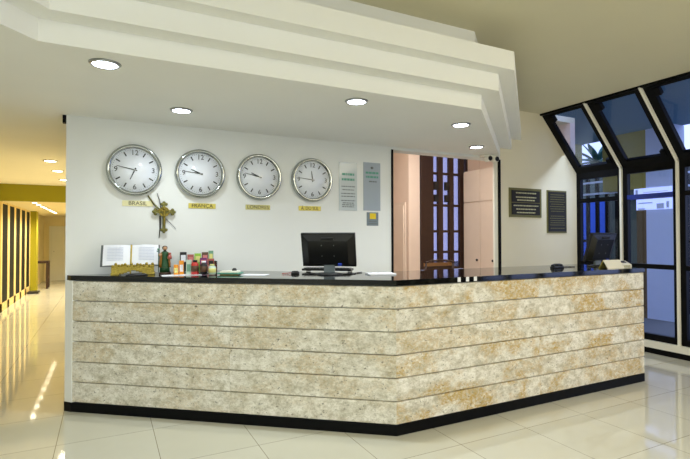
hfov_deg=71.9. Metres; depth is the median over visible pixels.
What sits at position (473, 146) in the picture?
recessed light
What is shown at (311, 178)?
wall clock
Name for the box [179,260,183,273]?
carton
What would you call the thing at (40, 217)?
wall
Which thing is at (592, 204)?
hoarding
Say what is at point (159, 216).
twig
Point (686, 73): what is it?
trim
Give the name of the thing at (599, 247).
monitor
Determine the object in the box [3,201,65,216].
ceiling
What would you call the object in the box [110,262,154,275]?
book stand
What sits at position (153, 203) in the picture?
twig
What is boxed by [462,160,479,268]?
wall
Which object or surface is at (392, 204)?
trim
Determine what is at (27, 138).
ceiling
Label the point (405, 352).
reception desk
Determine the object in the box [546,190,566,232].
wall plaque
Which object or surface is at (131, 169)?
wall clock
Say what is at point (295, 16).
trim
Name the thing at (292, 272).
stapler
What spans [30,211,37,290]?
pillar
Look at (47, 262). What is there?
table
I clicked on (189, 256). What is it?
leaflet
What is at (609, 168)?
window
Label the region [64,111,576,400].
wall
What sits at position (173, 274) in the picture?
paper sheet
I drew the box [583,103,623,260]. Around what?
trim
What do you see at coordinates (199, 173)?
wall clock
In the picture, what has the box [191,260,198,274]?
jar
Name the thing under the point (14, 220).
slatted panel
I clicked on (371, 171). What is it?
notice board
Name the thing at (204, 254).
leaflet
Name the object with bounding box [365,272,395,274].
paper sheet
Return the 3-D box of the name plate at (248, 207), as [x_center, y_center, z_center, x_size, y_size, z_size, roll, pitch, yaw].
[-0.845,-0.215,4.623,0.244,0.047,0.007,0,-1,-27]
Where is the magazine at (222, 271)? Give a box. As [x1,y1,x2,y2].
[220,270,240,272]
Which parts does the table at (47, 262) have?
leg, leg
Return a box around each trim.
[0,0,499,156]
[4,0,511,148]
[137,0,520,139]
[297,0,477,42]
[391,149,393,271]
[498,160,500,266]
[540,72,689,115]
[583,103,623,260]
[638,87,680,345]
[642,339,689,354]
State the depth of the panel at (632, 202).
8.58 m
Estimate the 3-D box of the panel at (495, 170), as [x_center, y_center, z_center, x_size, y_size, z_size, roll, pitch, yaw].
[1.912,0.306,6.041,0.057,2.385,0.025,0,-1,-27]
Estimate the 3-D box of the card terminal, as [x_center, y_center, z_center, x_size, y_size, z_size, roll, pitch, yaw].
[2.757,0.344,4.731,0.120,0.065,0.112,0,-1,-24]
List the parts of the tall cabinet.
door, door, door, door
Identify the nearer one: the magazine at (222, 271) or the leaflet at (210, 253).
the magazine at (222, 271)
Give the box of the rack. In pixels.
[178,261,216,273]
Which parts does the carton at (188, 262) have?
printed panel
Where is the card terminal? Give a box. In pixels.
[621,261,631,267]
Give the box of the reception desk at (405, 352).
[64,264,644,435]
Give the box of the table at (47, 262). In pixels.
[38,260,49,288]
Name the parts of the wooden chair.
rail, crest rail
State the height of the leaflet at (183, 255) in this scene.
0.172 m
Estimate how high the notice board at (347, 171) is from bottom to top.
0.510 m
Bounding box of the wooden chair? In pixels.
[424,259,453,269]
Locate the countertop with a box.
[67,264,644,285]
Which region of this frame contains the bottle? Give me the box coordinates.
[209,264,215,274]
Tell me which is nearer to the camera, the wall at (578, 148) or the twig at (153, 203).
the twig at (153, 203)
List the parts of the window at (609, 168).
sloped frame, frame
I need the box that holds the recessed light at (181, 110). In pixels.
[170,107,192,113]
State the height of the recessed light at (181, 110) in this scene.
0.015 m
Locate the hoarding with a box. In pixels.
[583,202,604,261]
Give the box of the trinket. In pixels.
[126,273,147,275]
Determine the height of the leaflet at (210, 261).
0.112 m
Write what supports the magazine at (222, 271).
on the glass tray at (219, 272)
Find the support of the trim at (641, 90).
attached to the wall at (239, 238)
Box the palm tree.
[582,144,601,164]
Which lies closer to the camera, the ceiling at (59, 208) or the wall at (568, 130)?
the wall at (568, 130)
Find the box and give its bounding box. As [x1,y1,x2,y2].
[27,290,39,293]
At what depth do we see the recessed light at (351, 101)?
3.50 m
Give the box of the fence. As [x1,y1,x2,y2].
[583,167,689,296]
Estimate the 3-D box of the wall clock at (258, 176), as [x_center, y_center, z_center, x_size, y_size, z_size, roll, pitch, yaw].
[-0.827,-0.508,4.610,0.450,0.450,0.055,0,-1,-27]
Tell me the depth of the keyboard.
4.17 m
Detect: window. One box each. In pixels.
[542,105,619,264]
[587,90,676,344]
[633,186,672,209]
[643,75,689,346]
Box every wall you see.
[38,214,43,283]
[44,216,65,280]
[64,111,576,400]
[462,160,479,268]
[480,123,574,168]
[575,144,581,163]
[583,178,614,259]
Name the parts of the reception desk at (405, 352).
panel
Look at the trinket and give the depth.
3.80 m
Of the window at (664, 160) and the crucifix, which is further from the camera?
the window at (664, 160)
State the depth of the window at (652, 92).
5.43 m
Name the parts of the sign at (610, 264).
panel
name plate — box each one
[122,200,152,206]
[188,203,215,208]
[246,205,269,209]
[299,206,320,210]
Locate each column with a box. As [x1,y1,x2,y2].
[637,210,647,317]
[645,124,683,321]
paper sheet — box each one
[161,274,200,276]
[243,274,268,275]
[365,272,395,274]
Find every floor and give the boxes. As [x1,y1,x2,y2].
[0,280,689,458]
[434,261,674,336]
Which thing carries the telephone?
on the reception desk at (405, 352)
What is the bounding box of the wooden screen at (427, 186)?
[420,155,467,269]
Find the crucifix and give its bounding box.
[152,201,175,232]
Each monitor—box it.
[301,232,356,274]
[583,233,616,266]
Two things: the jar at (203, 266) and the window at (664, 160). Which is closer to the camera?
the jar at (203, 266)
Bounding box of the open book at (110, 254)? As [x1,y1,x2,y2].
[100,245,159,273]
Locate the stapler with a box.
[282,271,299,273]
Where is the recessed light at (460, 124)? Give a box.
[451,122,470,127]
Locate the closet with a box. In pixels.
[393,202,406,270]
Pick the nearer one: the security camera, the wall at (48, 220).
the security camera
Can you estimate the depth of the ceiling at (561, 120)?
6.87 m
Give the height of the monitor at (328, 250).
0.343 m
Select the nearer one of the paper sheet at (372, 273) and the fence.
the paper sheet at (372, 273)
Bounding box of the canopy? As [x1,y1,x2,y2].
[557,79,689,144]
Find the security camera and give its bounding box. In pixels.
[480,154,498,162]
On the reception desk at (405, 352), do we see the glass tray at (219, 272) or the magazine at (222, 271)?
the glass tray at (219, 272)
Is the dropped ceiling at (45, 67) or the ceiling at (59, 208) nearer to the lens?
the dropped ceiling at (45, 67)
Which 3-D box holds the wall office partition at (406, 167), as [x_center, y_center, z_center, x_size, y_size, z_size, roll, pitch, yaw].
[0.763,0.015,8.611,0.220,3.053,1.700,0,-1,-27]
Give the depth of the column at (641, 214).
8.37 m
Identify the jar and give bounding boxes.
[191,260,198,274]
[200,261,206,274]
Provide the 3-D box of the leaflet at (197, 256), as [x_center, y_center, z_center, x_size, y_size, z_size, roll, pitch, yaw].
[-1.310,0.291,4.234,0.056,0.158,0.009,0,-1,-27]
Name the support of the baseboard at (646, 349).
attached to the wall at (239, 238)
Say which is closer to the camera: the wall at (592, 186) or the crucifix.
the crucifix
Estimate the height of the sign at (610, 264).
0.080 m
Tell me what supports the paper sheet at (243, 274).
on the reception desk at (405, 352)
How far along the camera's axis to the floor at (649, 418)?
3.49 m
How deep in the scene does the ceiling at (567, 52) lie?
3.92 m
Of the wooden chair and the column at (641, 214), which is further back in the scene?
the column at (641, 214)
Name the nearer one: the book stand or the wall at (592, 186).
the book stand
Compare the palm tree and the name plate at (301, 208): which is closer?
the name plate at (301, 208)
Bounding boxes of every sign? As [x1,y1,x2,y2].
[367,212,377,225]
[599,260,623,268]
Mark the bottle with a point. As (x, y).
(212, 269)
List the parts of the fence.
pale rail, pale rail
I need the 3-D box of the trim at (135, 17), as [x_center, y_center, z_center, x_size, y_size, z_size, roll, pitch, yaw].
[-0.542,-1.179,0.733,9.675,0.131,7.259,0,-1,-27]
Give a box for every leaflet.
[180,252,186,271]
[187,254,193,262]
[194,253,200,270]
[202,252,207,270]
[208,251,212,258]
[208,259,213,270]
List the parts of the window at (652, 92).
sloped frame, frame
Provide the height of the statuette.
0.239 m
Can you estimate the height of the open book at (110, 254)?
0.246 m
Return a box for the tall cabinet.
[464,167,492,268]
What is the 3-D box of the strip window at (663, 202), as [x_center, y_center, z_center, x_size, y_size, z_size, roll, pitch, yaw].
[5.277,-0.533,8.277,0.020,0.380,0.770,0,-1,-27]
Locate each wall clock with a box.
[106,144,161,195]
[175,149,224,197]
[236,154,281,199]
[291,158,332,201]
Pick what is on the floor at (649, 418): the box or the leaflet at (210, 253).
the box
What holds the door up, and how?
in the wall at (48, 220)
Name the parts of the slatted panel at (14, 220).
dark panel, dark panel, dark panel, dark panel, dark panel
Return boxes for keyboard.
[302,267,353,271]
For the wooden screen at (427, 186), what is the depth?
8.06 m
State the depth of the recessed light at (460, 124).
4.24 m
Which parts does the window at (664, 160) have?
sloped frame, frame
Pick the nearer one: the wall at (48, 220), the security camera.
the security camera
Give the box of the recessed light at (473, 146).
[469,145,483,148]
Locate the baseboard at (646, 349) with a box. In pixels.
[644,346,689,360]
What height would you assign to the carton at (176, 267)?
0.080 m
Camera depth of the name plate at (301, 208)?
4.87 m
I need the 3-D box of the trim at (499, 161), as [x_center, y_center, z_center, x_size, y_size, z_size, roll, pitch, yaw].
[1.961,0.306,6.033,0.023,2.385,0.030,0,-1,-27]
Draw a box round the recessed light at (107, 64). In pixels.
[88,58,121,69]
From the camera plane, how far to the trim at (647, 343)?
5.56 m
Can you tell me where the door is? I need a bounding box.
[49,226,65,280]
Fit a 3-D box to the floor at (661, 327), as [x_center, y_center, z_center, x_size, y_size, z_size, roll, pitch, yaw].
[12.536,1.701,15.231,23.900,0.120,28.000,0,-1,-27]
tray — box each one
[217,272,243,274]
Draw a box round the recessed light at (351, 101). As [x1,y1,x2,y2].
[345,98,367,104]
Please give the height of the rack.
0.150 m
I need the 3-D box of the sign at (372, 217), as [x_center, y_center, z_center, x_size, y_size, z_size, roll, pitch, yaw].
[0.301,-0.114,5.197,0.144,0.146,0.008,0,-1,-27]
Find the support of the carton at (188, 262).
on the paper sheet at (173, 274)
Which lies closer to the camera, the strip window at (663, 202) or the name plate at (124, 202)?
the name plate at (124, 202)
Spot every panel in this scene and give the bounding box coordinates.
[0,201,30,312]
[493,162,497,266]
[630,190,636,262]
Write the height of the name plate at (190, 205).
0.047 m
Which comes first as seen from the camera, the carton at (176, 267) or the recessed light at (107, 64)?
the recessed light at (107, 64)
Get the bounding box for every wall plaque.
[509,187,541,217]
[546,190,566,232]
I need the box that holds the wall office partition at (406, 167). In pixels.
[393,153,419,270]
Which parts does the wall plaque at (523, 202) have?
plate, plate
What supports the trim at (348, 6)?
attached to the wall at (239, 238)
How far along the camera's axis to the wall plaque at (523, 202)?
6.22 m
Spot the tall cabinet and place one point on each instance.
(478, 184)
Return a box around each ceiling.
[0,109,65,185]
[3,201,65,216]
[350,0,689,113]
[555,115,574,125]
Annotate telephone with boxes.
[550,263,574,267]
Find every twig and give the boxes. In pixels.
[148,195,159,208]
[159,216,160,235]
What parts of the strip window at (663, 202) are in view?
lit pane, lit pane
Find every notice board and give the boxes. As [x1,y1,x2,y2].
[339,162,356,210]
[363,162,379,210]
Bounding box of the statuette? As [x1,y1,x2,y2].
[157,246,171,274]
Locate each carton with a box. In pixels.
[174,265,178,274]
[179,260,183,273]
[186,260,191,273]

